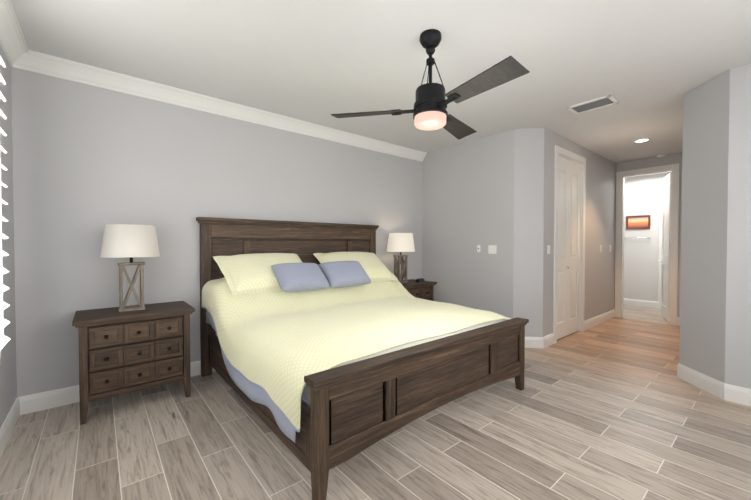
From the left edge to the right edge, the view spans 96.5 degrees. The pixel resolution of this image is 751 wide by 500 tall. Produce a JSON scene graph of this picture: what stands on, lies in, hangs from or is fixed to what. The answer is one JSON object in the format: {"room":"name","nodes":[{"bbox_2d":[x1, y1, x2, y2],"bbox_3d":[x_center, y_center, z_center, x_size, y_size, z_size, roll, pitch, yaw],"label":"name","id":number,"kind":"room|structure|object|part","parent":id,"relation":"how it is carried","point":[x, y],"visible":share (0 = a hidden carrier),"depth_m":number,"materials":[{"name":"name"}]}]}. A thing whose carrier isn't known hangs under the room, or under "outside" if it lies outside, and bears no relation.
{"room":"bedroom","nodes":[
{"label":"bedroom","id":0,"kind":"room"},
{"bbox_2d":[0,46,16,427],"bbox_3d":[-1.331,-0.089,0.730,0.120,2.810,4.720,-1,1,-40],"label":"wall","id":1,"kind":"structure","parent":0,"point":[8,385],"depth_m":2.41,"materials":[{"name":"grey paint"}]},
{"bbox_2d":[0,56,9,365],"bbox_3d":[-1.706,-0.292,1.260,0.222,2.000,1.860,-1,1,-40],"label":"window shutters","id":2,"kind":"object","parent":1,"relation":"attached to","point":[4,339],"visible":1,"depth_m":1.88,"materials":[{"name":"white wood"}]},
{"bbox_2d":[0,0,31,70],"bbox_3d":[-1.244,-1.432,0.779,0.105,0.125,4.720,-1,1,-40],"label":"crown molding","id":3,"kind":"structure","parent":1,"relation":"attached to","point":[18,53],"depth_m":2.33,"materials":[{"name":"white wood"}]},
{"bbox_2d":[11,67,421,396],"bbox_3d":[-1.089,-0.144,4.070,4.750,2.810,0.120,-1,1,-40],"label":"wall","id":4,"kind":"structure","parent":0,"point":[89,162],"depth_m":3.09,"materials":[{"name":"grey paint"}]},
{"bbox_2d":[28,51,426,161],"bbox_3d":[-0.929,-1.486,4.034,4.500,0.125,0.105,-1,1,-40],"label":"crown molding","id":5,"kind":"structure","parent":4,"relation":"attached to","point":[44,64],"depth_m":3.32,"materials":[{"name":"white wood"}]},
{"bbox_2d":[0,298,750,457],"bbox_3d":[2.356,1.196,3.802,9.450,0.140,4.720,-1,1,-40],"label":"baseboard","id":6,"kind":"structure","parent":4,"relation":"attached to","point":[27,404],"depth_m":2.83,"materials":[{"name":"white"}]},
{"bbox_2d":[0,305,750,499],"bbox_3d":[2.446,1.314,3.891,10.300,0.100,5.300,-1,1,-40],"label":"floor","id":7,"kind":"structure","parent":0,"point":[615,408],"depth_m":2.23,"materials":[{"name":"grey tile"}]},
{"bbox_2d":[72,301,194,424],"bbox_3d":[-2.030,0.894,2.855,0.790,0.775,0.518,-1,1,-40],"label":"nightstand","id":8,"kind":"object","parent":7,"relation":"on","point":[126,352],"visible":1,"depth_m":2.67,"materials":[{"name":"brown wood"}]},
{"bbox_2d":[100,224,159,311],"bbox_3d":[-2.072,0.141,2.846,0.410,0.730,0.410,-1,1,-40],"label":"lamp","id":9,"kind":"object","parent":8,"relation":"on","point":[131,241],"visible":1,"depth_m":2.74,"materials":[{"name":"white fabric"}]},
{"bbox_2d":[196,217,528,499],"bbox_3d":[-0.181,0.475,3.241,2.320,1.600,2.300,-1,1,-40],"label":"bed","id":10,"kind":"object","parent":7,"relation":"on","point":[342,344],"visible":1,"depth_m":2.62,"materials":[{"name":"yellow fabric"}]},
{"bbox_3d":[-0.879,0.461,4.085,2.320,1.600,0.110,-1,1,-40],"label":"headboard","id":11,"kind":"part","parent":10,"relation":"part of","materials":[{"name":"brown wood"}]},
{"bbox_2d":[271,263,329,291],"bbox_3d":[-0.743,0.268,3.351,0.562,0.288,0.312,-1,1,-40],"label":"pillow","id":12,"kind":"object","parent":10,"relation":"on","point":[285,277],"depth_m":3.26,"materials":[{"name":"blue fabric"}]},
{"bbox_2d":[319,261,370,287],"bbox_3d":[-0.333,0.262,3.703,0.565,0.287,0.314,-1,1,-40],"label":"pillow","id":13,"kind":"object","parent":10,"relation":"on","point":[338,274],"depth_m":3.61,"materials":[{"name":"blue fabric"}]},
{"bbox_3d":[-0.196,0.692,3.262,2.036,0.685,2.085,-1,1,-40],"label":"mattress","id":14,"kind":"part","parent":10,"relation":"part of","materials":[{"name":"blue"}]},
{"bbox_3d":[0.515,0.966,2.408,2.210,0.645,0.115,-1,1,-40],"label":"footboard","id":15,"kind":"part","parent":10,"relation":"part of","materials":[{"name":"brown wood"}]},
{"bbox_2d":[401,279,436,300],"bbox_3d":[0.443,0.860,4.901,0.790,0.775,0.518,-1,1,-40],"label":"nightstand","id":16,"kind":"object","parent":7,"relation":"on","point":[421,290],"visible":0.17,"depth_m":4.80,"materials":[{"name":"brown wood"}]},
{"bbox_2d":[387,233,414,282],"bbox_3d":[0.366,0.108,4.864,0.410,0.730,0.410,-1,1,-40],"label":"lamp","id":17,"kind":"object","parent":16,"relation":"on","point":[400,242],"visible":0.98,"depth_m":4.75,"materials":[{"name":"white fabric"}]},
{"bbox_2d":[11,0,750,162],"bbox_3d":[2.446,-1.595,3.843,10.300,0.100,5.300,-1,1,-40],"label":"ceiling","id":18,"kind":"structure","parent":0,"point":[646,64],"depth_m":2.62,"materials":[{"name":"paint"}]},
{"bbox_2d":[331,29,529,139],"bbox_3d":[0.500,-1.201,2.397,1.228,0.638,1.312,-1,1,-40],"label":"ceiling fan","id":19,"kind":"object","parent":18,"relation":"hanging from","point":[429,111],"visible":1,"depth_m":2.29,"materials":[{"name":"black metal"}]},
{"bbox_2d":[567,95,618,114],"bbox_3d":[2.298,-1.534,3.553,0.270,0.012,0.400,-1,1,-40],"label":"ceiling vent","id":20,"kind":"object","parent":18,"relation":"in","point":[597,103],"visible":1,"depth_m":3.53,"materials":[{"name":"white metal"}]},
{"bbox_2d":[634,138,649,142],"bbox_3d":[3.799,-1.558,4.782,0.190,0.006,0.190,-1,1,-40],"label":"recessed light","id":21,"kind":"object","parent":18,"relation":"in","point":[641,140],"visible":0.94,"depth_m":4.76,"materials":[{"name":"white"}]},
{"bbox_2d":[657,154,666,157],"bbox_3d":[4.722,-1.556,5.532,0.130,0.035,0.130,-1,1,-40],"label":"smoke detector","id":22,"kind":"object","parent":18,"relation":"attached to","point":[660,155],"visible":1,"depth_m":5.51,"materials":[{"name":"white plastic"}]},
{"bbox_2d":[422,128,615,336],"bbox_3d":[2.590,-0.175,5.920,3.300,2.810,1.960,-1,1,-40],"label":"wall block","id":23,"kind":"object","parent":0,"point":[497,189],"visible":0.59,"depth_m":4.68,"materials":[{"name":"grey paint"}]},
{"bbox_2d":[488,245,496,253],"bbox_3d":[1.584,-0.007,4.545,0.009,0.115,0.120,-1,1,-40],"label":"switch plate","id":24,"kind":"object","parent":23,"relation":"attached to","point":[492,249],"depth_m":4.54,"materials":[{"name":"white plastic"}]},
{"bbox_2d":[557,156,579,339],"bbox_3d":[2.778,-0.029,4.833,0.864,2.530,0.067,-1,1,-40],"label":"closet door","id":25,"kind":"structure","parent":23,"relation":"attached to","point":[568,246],"depth_m":4.83,"materials":[{"name":"white wood"}]},
{"bbox_2d":[557,134,582,162],"bbox_3d":[2.760,-1.437,4.832,0.900,0.250,0.100,-1,1,-40],"label":"wall","id":26,"kind":"structure","parent":0,"point":[568,145],"depth_m":4.76,"materials":[{"name":"grey paint"}]},
{"bbox_2d":[553,145,585,343],"bbox_3d":[2.765,-0.074,4.847,1.070,2.645,0.120,-1,1,-40],"label":"door frame","id":27,"kind":"structure","parent":26,"relation":"attached to","point":[558,150],"depth_m":4.93,"materials":[{"name":"white wood"}]},
{"bbox_2d":[624,172,669,301],"bbox_3d":[6.100,-0.188,6.760,0.120,2.810,3.100,-1,1,-40],"label":"wall","id":28,"kind":"structure","parent":0,"point":[641,255],"depth_m":7.13,"materials":[{"name":"paint"}]},
{"bbox_2d":[626,215,650,228],"bbox_3d":[5.636,-0.596,7.200,0.024,0.290,0.420,-1,1,-40],"label":"picture frame","id":29,"kind":"object","parent":28,"relation":"attached to","point":[638,222],"visible":0.98,"depth_m":7.19,"materials":[{"name":"brown wood"}]},
{"bbox_2d":[615,153,681,316],"bbox_3d":[4.854,-0.171,5.678,0.120,2.810,1.300,-1,1,-40],"label":"wall","id":30,"kind":"structure","parent":0,"point":[651,162],"depth_m":5.53,"materials":[{"name":"grey paint"}]},
{"bbox_2d":[615,163,678,324],"bbox_3d":[4.718,-0.091,5.845,0.160,2.645,0.860,-1,1,-40],"label":"door frame","id":31,"kind":"structure","parent":30,"relation":"attached to","point":[673,169],"depth_m":6.00,"materials":[{"name":"white wood"}]},
{"bbox_2d":[657,172,670,321],"bbox_3d":[5.137,-0.047,5.956,0.646,2.530,0.283,-1,1,-40],"label":"bathroom door","id":32,"kind":"structure","parent":30,"relation":"in","point":[665,261],"depth_m":5.93,"materials":[{"name":"white wood"}]},
{"bbox_2d":[679,63,750,388],"bbox_3d":[4.547,-0.135,3.555,3.300,2.810,1.580,-1,1,-40],"label":"wall block","id":33,"kind":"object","parent":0,"point":[715,310],"visible":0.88,"depth_m":2.94,"materials":[{"name":"grey paint"}]}
]}

